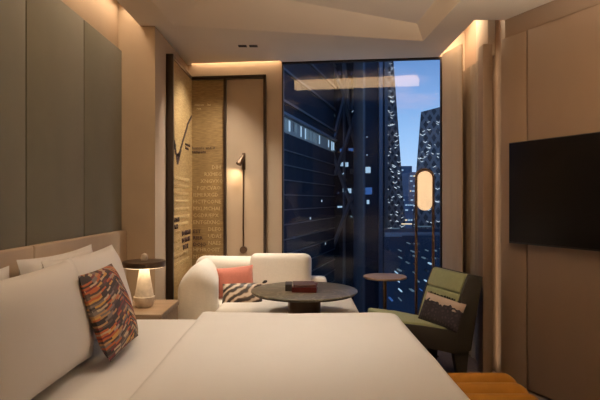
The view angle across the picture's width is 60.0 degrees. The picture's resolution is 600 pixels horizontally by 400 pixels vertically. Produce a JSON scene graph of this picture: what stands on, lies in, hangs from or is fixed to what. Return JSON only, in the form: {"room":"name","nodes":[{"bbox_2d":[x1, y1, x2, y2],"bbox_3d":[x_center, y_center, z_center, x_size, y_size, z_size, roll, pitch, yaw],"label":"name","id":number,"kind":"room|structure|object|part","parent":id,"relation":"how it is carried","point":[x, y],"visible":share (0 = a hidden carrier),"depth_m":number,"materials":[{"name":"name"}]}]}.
{"room":"hotel room","nodes":[
{"label":"hotel room","id":0,"kind":"room"},
{"bbox_2d":[61,0,117,47],"bbox_3d":[-1.640,-0.155,1.140,0.220,3.250,6.480,0,0,0],"label":"wall","id":1,"kind":"structure","parent":0,"point":[102,15],"depth_m":4.01,"materials":[{"name":"beige paint"}]},
{"bbox_2d":[0,0,24,249],"bbox_3d":[-1.512,-0.352,2.467,0.025,1.805,0.753,0,0,0],"label":"wall panel","id":2,"kind":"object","parent":1,"relation":"attached to","point":[12,12],"depth_m":2.71,"materials":[{"name":"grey fabric"}]},
{"bbox_2d":[25,0,83,245],"bbox_3d":[-1.512,-0.352,3.232,0.025,1.805,0.753,0,0,0],"label":"wall panel","id":3,"kind":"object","parent":1,"relation":"attached to","point":[54,33],"depth_m":3.16,"materials":[{"name":"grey fabric"}]},
{"bbox_2d":[0,230,126,278],"bbox_3d":[-1.492,0.800,1.886,0.073,1.100,4.972,0,0,0],"label":"headboard","id":4,"kind":"object","parent":1,"relation":"attached to","point":[117,239],"visible":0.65,"depth_m":3.20,"materials":[{"name":"brown fabric"}]},
{"bbox_3d":[-1.478,0.800,2.085,0.045,1.100,1.524,0,0,0],"label":"cushion panel","id":5,"kind":"part","parent":4,"relation":"part of","materials":[{"name":"beige fabric"}]},
{"bbox_2d":[84,20,121,235],"bbox_3d":[-1.512,-0.352,3.998,0.025,1.805,0.753,0,0,0],"label":"wall panel","id":6,"kind":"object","parent":1,"relation":"attached to","point":[102,58],"depth_m":3.95,"materials":[{"name":"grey fabric"}]},
{"bbox_2d":[118,2,187,299],"bbox_3d":[-1.486,-0.155,5.140,0.529,3.250,1.520,0,0,0],"label":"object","id":7,"kind":"structure","parent":1,"relation":"attached to","point":[144,49],"depth_m":4.38,"materials":[{"name":"beige paint"}]},
{"bbox_2d":[188,30,464,252],"bbox_3d":[0.342,-0.155,5.649,3.161,3.250,0.523,0,0,4],"label":"wall","id":8,"kind":"structure","parent":0,"point":[272,69],"depth_m":5.54,"materials":[{"name":"beige paint"}]},
{"bbox_2d":[166,54,265,299],"bbox_3d":[-0.788,0.069,5.186,0.862,2.802,0.918,0,0,0],"label":"decorative wall panel","id":9,"kind":"object","parent":8,"relation":"attached to","point":[211,121],"visible":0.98,"depth_m":5.53,"materials":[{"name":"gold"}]},
{"bbox_3d":[-1.187,0.069,4.750,0.065,2.802,0.045,0,0,0],"label":"post","id":10,"kind":"part","parent":9,"relation":"part of","materials":[{"name":"brown metal"}]},
{"bbox_3d":[-0.788,-1.302,5.202,0.862,0.035,0.860,0,0,0],"label":"rail","id":11,"kind":"part","parent":9,"relation":"part of","materials":[{"name":"brown metal"}]},
{"bbox_3d":[-0.798,0.075,5.551,0.028,2.790,0.078,0,0,0],"label":"post","id":12,"kind":"part","parent":9,"relation":"part of","materials":[{"name":"brown metal"}]},
{"bbox_2d":[236,153,246,253],"bbox_3d":[-0.614,0.033,5.478,0.087,1.066,0.152,0,0,19],"label":"wall sconce","id":13,"kind":"object","parent":9,"relation":"attached to","point":[242,160],"visible":1,"depth_m":5.51,"materials":[{"name":"brown metal"}]},
{"bbox_3d":[-0.600,0.075,5.515,0.015,0.850,0.016,0,0,0],"label":"stem","id":14,"kind":"part","parent":13,"relation":"part of","materials":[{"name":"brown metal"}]},
{"bbox_3d":[-0.600,0.528,5.518,0.076,0.076,0.045,0,0,0],"label":"knob","id":15,"kind":"part","parent":13,"relation":"part of","materials":[{"name":"brown metal"}]},
{"bbox_3d":[-0.596,-0.410,5.523,0.032,0.180,0.035,0,0,0],"label":"wall plate","id":16,"kind":"part","parent":13,"relation":"part of","materials":[{"name":"brown metal"}]},
{"bbox_3d":[-0.583,0.065,5.551,0.421,2.710,0.025,0,0,7],"label":"niche panel","id":17,"kind":"part","parent":9,"relation":"part of","materials":[{"name":"beige paint"}]},
{"bbox_3d":[-0.371,0.075,5.500,0.028,2.790,0.078,0,0,0],"label":"post","id":18,"kind":"part","parent":9,"relation":"part of","materials":[{"name":"brown metal"}]},
{"bbox_2d":[282,57,441,266],"bbox_3d":[0.641,0.002,5.514,1.702,2.936,0.183,0,0,7],"label":"window","id":19,"kind":"structure","parent":8,"relation":"in","point":[423,58],"depth_m":5.42,"materials":[{"name":"brown metal"}]},
{"bbox_2d":[117,0,553,64],"bbox_3d":[1.550,-1.673,1.850,6.900,0.414,8.300,0,0,0],"label":"ceiling","id":20,"kind":"structure","parent":0,"point":[199,31],"depth_m":4.48,"materials":[{"name":"beige paint"}]},
{"bbox_2d":[442,43,462,271],"bbox_3d":[1.478,-0.007,5.051,0.018,2.915,0.388,0,0,-12],"label":"curtain","id":21,"kind":"object","parent":20,"relation":"hanging from","point":[452,60],"visible":0.61,"depth_m":5.03,"materials":[{"name":"beige fabric"}]},
{"bbox_2d":[401,166,411,173],"bbox_3d":[85.212,22.004,434.800,10.500,98.932,30.400,0,0,0],"label":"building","id":22,"kind":"structure","parent":0,"point":[404,169],"depth_m":420.00,"materials":[{"name":"blue concrete"}]},
{"bbox_2d":[402,172,415,195],"bbox_3d":[85.135,25.504,394.800,10.962,91.932,30.400,0,0,0],"label":"building","id":23,"kind":"structure","parent":0,"point":[408,179],"depth_m":381.76,"materials":[{"name":"blue glass"}]},
{"bbox_2d":[437,350,551,399],"bbox_3d":[1.500,1.520,1.825,6.400,0.100,7.850,0,0,0],"label":"floor","id":24,"kind":"structure","parent":0,"point":[444,359],"depth_m":4.62,"materials":[{"name":"grey carpet"}]},
{"bbox_2d":[31,319,196,399],"bbox_3d":[-0.412,1.127,2.437,2.080,0.687,2.078,0,0,0],"label":"bed","id":25,"kind":"object","parent":24,"relation":"on","point":[95,378],"visible":0.19,"depth_m":2.43,"materials":[{"name":"white fabric"}]},
{"bbox_2d":[0,266,8,279],"bbox_3d":[-1.342,0.540,2.005,0.159,0.460,0.911,0,0,-1],"label":"pillow","id":26,"kind":"object","parent":25,"relation":"on","point":[4,272],"visible":0.08,"depth_m":2.38,"materials":[{"name":"white fabric"}]},
{"bbox_2d":[0,258,93,399],"bbox_3d":[-1.075,0.527,2.085,0.270,0.485,0.975,0,0,3],"label":"pillow","id":27,"kind":"object","parent":25,"relation":"on","point":[46,330],"visible":0.94,"depth_m":1.98,"materials":[{"name":"white fabric"}]},
{"bbox_2d":[16,244,92,275],"bbox_3d":[-1.343,0.530,2.975,0.162,0.480,0.912,0,0,-2],"label":"pillow","id":28,"kind":"object","parent":25,"relation":"on","point":[25,266],"visible":0.14,"depth_m":2.70,"materials":[{"name":"white fabric"}]},
{"bbox_2d":[41,245,132,339],"bbox_3d":[-1.164,0.530,2.935,0.276,0.480,0.936,0,0,4],"label":"pillow","id":29,"kind":"object","parent":25,"relation":"on","point":[87,263],"visible":0.23,"depth_m":2.93,"materials":[{"name":"white fabric"}]},
{"bbox_2d":[78,263,137,361],"bbox_3d":[-0.945,0.542,2.600,0.195,0.394,0.471,0,0,-3],"label":"throw cushion","id":30,"kind":"object","parent":25,"relation":"on","point":[108,305],"visible":0.98,"depth_m":2.45,"materials":[{"name":"multicoloured fabric"}]},
{"bbox_2d":[128,312,469,399],"bbox_3d":[0.015,0.991,2.430,1.360,0.505,2.209,0,0,0],"label":"duvet","id":31,"kind":"object","parent":25,"relation":"on","point":[222,355],"visible":1,"depth_m":2.39,"materials":[{"name":"white fabric"}]},
{"bbox_2d":[132,300,178,319],"bbox_3d":[-1.209,1.135,3.905,0.482,0.670,0.550,0,0,0],"label":"nightstand","id":32,"kind":"object","parent":24,"relation":"on","point":[160,309],"visible":0.19,"depth_m":3.83,"materials":[{"name":"brown wood"}]},
{"bbox_2d":[122,253,165,307],"bbox_3d":[-1.168,0.599,3.900,0.314,0.402,0.314,0,0,0],"label":"table lamp","id":33,"kind":"object","parent":32,"relation":"on","point":[144,297],"visible":1,"depth_m":3.85,"materials":[{"name":"stone"}]},
{"bbox_3d":[-1.168,0.610,3.900,0.146,0.224,0.146,0,0,0],"label":"stem","id":34,"kind":"part","parent":33,"relation":"part of","materials":[{"name":"glass"}]},
{"bbox_3d":[-1.168,0.475,3.900,0.314,0.045,0.314,0,0,0],"label":"lamp shade","id":35,"kind":"part","parent":33,"relation":"part of","materials":[{"name":"brown metal"}]},
{"bbox_3d":[-1.210,0.936,3.905,0.460,0.188,0.530,0,0,0],"label":"drawer","id":36,"kind":"part","parent":32,"relation":"part of","materials":[{"name":"brown wood"}]},
{"bbox_2d":[178,253,358,318],"bbox_3d":[-0.311,1.000,4.866,1.608,0.939,1.353,0,0,0],"label":"sofa","id":37,"kind":"object","parent":24,"relation":"on","point":[198,290],"visible":0.45,"depth_m":4.49,"materials":[{"name":"beige fabric"}]},
{"bbox_3d":[-0.915,0.887,4.741,0.347,0.675,0.721,0,0,-8],"label":"arm","id":38,"kind":"part","parent":37,"relation":"part of","materials":[{"name":"beige fabric"}]},
{"bbox_3d":[-0.697,0.845,5.366,0.758,0.540,0.298,0,0,6],"label":"backrest","id":39,"kind":"part","parent":37,"relation":"part of","materials":[{"name":"beige fabric"}]},
{"bbox_2d":[216,265,252,298],"bbox_3d":[-0.615,0.775,4.930,0.382,0.310,0.165,0,0,-7],"label":"throw cushion","id":40,"kind":"object","parent":37,"relation":"on","point":[243,274],"visible":0.5,"depth_m":4.89,"materials":[{"name":"pink fabric"}]},
{"bbox_2d":[222,280,266,302],"bbox_3d":[-0.485,0.826,4.554,0.401,0.222,0.184,0,0,-5],"label":"throw cushion","id":41,"kind":"object","parent":37,"relation":"on","point":[235,292],"visible":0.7,"depth_m":4.52,"materials":[{"name":"fabric"}]},
{"bbox_2d":[250,253,311,284],"bbox_3d":[-0.193,0.791,5.265,0.613,0.521,0.334,0,0,7],"label":"cushion","id":42,"kind":"object","parent":37,"relation":"on","point":[271,267],"depth_m":5.13,"materials":[{"name":"beige fabric"}]},
{"bbox_2d":[216,298,358,312],"bbox_3d":[-0.105,0.957,4.745,1.195,0.151,1.112,0,0,0],"label":"seat cushion","id":43,"kind":"object","parent":37,"relation":"on","point":[346,305],"depth_m":4.30,"materials":[{"name":"beige fabric"}]},
{"bbox_3d":[0.087,0.974,5.319,0.378,0.393,0.204,0,0,0],"label":"arm","id":44,"kind":"part","parent":37,"relation":"part of","materials":[{"name":"beige fabric"}]},
{"bbox_2d":[251,282,357,313],"bbox_3d":[0.033,1.079,4.000,0.816,0.782,0.816,0,0,0],"label":"coffee table","id":45,"kind":"object","parent":24,"relation":"on","point":[298,303],"visible":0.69,"depth_m":3.87,"materials":[{"name":"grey stone"}]},
{"bbox_2d":[285,281,291,290],"bbox_3d":[-0.088,0.663,4.000,0.050,0.050,0.155,0,0,-1],"label":"book","id":46,"kind":"object","parent":45,"relation":"on","point":[288,284],"visible":1,"depth_m":3.92,"materials":[{"name":"grey paper"}]},
{"bbox_2d":[292,283,317,292],"bbox_3d":[0.039,0.669,3.970,0.183,0.038,0.220,0,0,5],"label":"book","id":47,"kind":"object","parent":45,"relation":"on","point":[294,289],"visible":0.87,"depth_m":3.86,"materials":[{"name":"red paper"}]},
{"bbox_2d":[293,281,315,286],"bbox_3d":[0.031,0.642,3.980,0.165,0.015,0.200,0,0,-3],"label":"book","id":48,"kind":"object","parent":47,"relation":"on","point":[295,283],"visible":1,"depth_m":3.93,"materials":[{"name":"brown paper"}]},
{"bbox_2d":[363,273,406,309],"bbox_3d":[0.800,1.093,4.900,0.408,0.754,0.408,0,0,0],"label":"side table","id":49,"kind":"object","parent":24,"relation":"on","point":[384,277],"visible":0.66,"depth_m":4.88,"materials":[{"name":"brown wood"}]},
{"bbox_3d":[0.800,1.099,4.900,0.034,0.722,0.034,0,0,0],"label":"stem","id":50,"kind":"part","parent":49,"relation":"part of","materials":[{"name":"brown metal"}]},
{"bbox_2d":[368,266,482,372],"bbox_3d":[1.037,1.038,4.414,0.788,0.865,0.574,0,0,-15],"label":"armchair","id":51,"kind":"object","parent":24,"relation":"on","point":[459,286],"visible":0.65,"depth_m":4.22,"materials":[{"name":"green fabric"}]},
{"bbox_3d":[0.971,0.929,4.682,0.773,0.649,0.022,0,0,-15],"label":"panel","id":52,"kind":"part","parent":51,"relation":"part of","materials":[{"name":"green fabric"}]},
{"bbox_3d":[0.915,1.023,4.380,0.533,0.162,0.528,0,0,-15],"label":"seat","id":53,"kind":"part","parent":51,"relation":"part of","materials":[{"name":"green fabric"}]},
{"bbox_3d":[1.182,1.340,4.696,0.148,0.260,0.046,0,0,-15],"label":"leg","id":54,"kind":"part","parent":51,"relation":"part of","materials":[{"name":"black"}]},
{"bbox_3d":[1.198,0.935,4.459,0.150,0.338,0.528,0,0,-15],"label":"backrest","id":55,"kind":"part","parent":51,"relation":"part of","materials":[{"name":"green fabric"}]},
{"bbox_2d":[418,291,465,332],"bbox_3d":[1.165,0.915,4.285,0.148,0.282,0.412,0,0,-37],"label":"throw cushion","id":56,"kind":"object","parent":51,"relation":"on","point":[439,310],"visible":0.99,"depth_m":4.23,"materials":[{"name":"beige fabric"}]},
{"bbox_3d":[1.118,0.929,4.151,0.773,0.649,0.022,0,0,-15],"label":"panel","id":57,"kind":"part","parent":51,"relation":"part of","materials":[{"name":"black"}]},
{"bbox_3d":[1.277,0.695,4.481,0.115,0.172,0.527,0,0,-15],"label":"backrest","id":58,"kind":"part","parent":51,"relation":"part of","materials":[{"name":"green fabric"}]},
{"bbox_3d":[1.306,1.340,4.247,0.148,0.260,0.046,0,0,-15],"label":"leg","id":59,"kind":"part","parent":51,"relation":"part of","materials":[{"name":"black wood"}]},
{"bbox_2d":[415,168,438,356],"bbox_3d":[1.187,0.583,4.950,0.220,1.774,0.200,0,0,0],"label":"floor lamp","id":60,"kind":"object","parent":24,"relation":"on","point":[424,181],"visible":0.85,"depth_m":4.94,"materials":[{"name":"brown metal"}]},
{"bbox_3d":[1.187,-0.087,4.950,0.133,0.372,0.068,0,0,0],"label":"lamp shade","id":61,"kind":"part","parent":60,"relation":"part of","materials":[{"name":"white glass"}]},
{"bbox_2d":[447,373,538,399],"bbox_3d":[0.950,1.191,2.201,0.400,0.559,1.203,0,0,0],"label":"bench","id":62,"kind":"object","parent":24,"relation":"on","point":[476,386],"visible":0.77,"depth_m":2.56,"materials":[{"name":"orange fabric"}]},
{"bbox_2d":[465,0,599,399],"bbox_3d":[3.012,-0.155,1.705,0.731,3.250,8.417,0,0,-21],"label":"wall","id":63,"kind":"structure","parent":0,"point":[554,10],"depth_m":4.42,"materials":[{"name":"beige paint"}]},
{"bbox_2d":[463,61,477,361],"bbox_3d":[1.593,0.102,4.835,0.029,2.695,0.630,0,0,-2],"label":"curtain","id":64,"kind":"object","parent":63,"relation":"hanging from","point":[470,75],"visible":0.53,"depth_m":4.81,"materials":[{"name":"beige fabric"}]},
{"bbox_2d":[478,44,491,372],"bbox_3d":[1.572,0.083,4.412,0.080,2.775,0.120,0,0,0],"label":"trim","id":65,"kind":"structure","parent":63,"relation":"attached to","point":[485,51],"depth_m":4.35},
{"bbox_2d":[476,20,494,61],"bbox_3d":[1.651,-1.455,4.628,0.068,0.410,0.305,0,0,0],"label":"trim","id":66,"kind":"structure","parent":63,"relation":"attached to","point":[485,29],"depth_m":4.53,"materials":[{"name":"beige paint"}]},
{"bbox_2d":[501,31,527,388],"bbox_3d":[1.703,0.075,4.110,0.046,2.750,0.250,0,0,-25],"label":"trim","id":67,"kind":"structure","parent":63,"relation":"attached to","point":[514,49],"depth_m":4.10,"materials":[{"name":"brown wood"}]},
{"bbox_2d":[509,132,599,251],"bbox_3d":[1.950,-0.055,3.446,0.069,0.780,1.380,0,0,-25],"label":"television","id":68,"kind":"object","parent":63,"relation":"attached to","point":[554,183],"visible":1,"depth_m":3.66,"materials":[{"name":"black plastic"}]},
{"bbox_2d":[528,4,599,399],"bbox_3d":[2.107,0.075,3.246,0.046,2.750,1.638,0,0,-25],"label":"wall panel","id":69,"kind":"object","parent":63,"relation":"attached to","point":[564,53],"depth_m":3.69,"materials":[{"name":"brown wood"}]},
{"label":"outside","id":70,"kind":"structure","parent":0,"visible":0},
{"bbox_3d":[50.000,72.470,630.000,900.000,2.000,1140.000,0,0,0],"label":"floor","id":71,"kind":"structure","parent":70,"visible":0},
{"bbox_2d":[284,63,336,282],"bbox_3d":[-17.114,6.470,104.511,54.902,130.000,96.010,0,0,0],"label":"office block","id":72,"kind":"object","parent":71,"relation":"on","point":[309,108],"visible":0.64,"depth_m":119.74,"materials":[{"name":"blue glass"}]},
{"bbox_2d":[334,63,352,299],"bbox_3d":[14.712,6.312,184.325,15.038,130.316,31.350,0,0,0],"label":"tower","id":73,"kind":"structure","parent":71,"relation":"on","point":[343,72],"depth_m":169.98,"materials":[{"name":"blue glass"}]},
{"bbox_2d":[353,61,387,312],"bbox_3d":[20.260,1.470,151.900,6.596,140.000,26.200,0,0,0],"label":"glass tower","id":74,"kind":"structure","parent":71,"relation":"on","point":[370,79],"depth_m":140.00,"materials":[{"name":"blue glass"}]},
{"bbox_2d":[403,196,413,222],"bbox_3d":[61.154,34.581,314.800,11.538,73.778,30.400,0,0,0],"label":"block","id":75,"kind":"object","parent":71,"relation":"on","point":[408,200],"visible":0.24,"depth_m":300.01,"materials":[{"name":"blue glass"}]},
{"bbox_2d":[384,223,439,314],"bbox_3d":[26.962,38.356,104.800,23.231,66.228,26.400,0,0,0],"label":"podium","id":76,"kind":"object","parent":71,"relation":"on","point":[399,244],"visible":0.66,"depth_m":94.29,"materials":[{"name":"blue glass"}]},
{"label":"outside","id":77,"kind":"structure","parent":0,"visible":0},
{"bbox_2d":[388,61,405,228],"bbox_3d":[31.136,-4.615,163.825,9.914,89.231,8.350,0,0,0],"label":"lattice tower","id":78,"kind":"structure","parent":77,"point":[396,215],"depth_m":160.00,"materials":[{"name":"grey"}]},
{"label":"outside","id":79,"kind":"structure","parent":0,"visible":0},
{"bbox_2d":[412,107,439,228],"bbox_3d":[32.885,3.808,127.838,17.769,52.385,16.325,0,0,0],"label":"lattice tower","id":80,"kind":"structure","parent":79,"point":[428,156],"depth_m":120.01,"materials":[{"name":"grey"}]}
]}

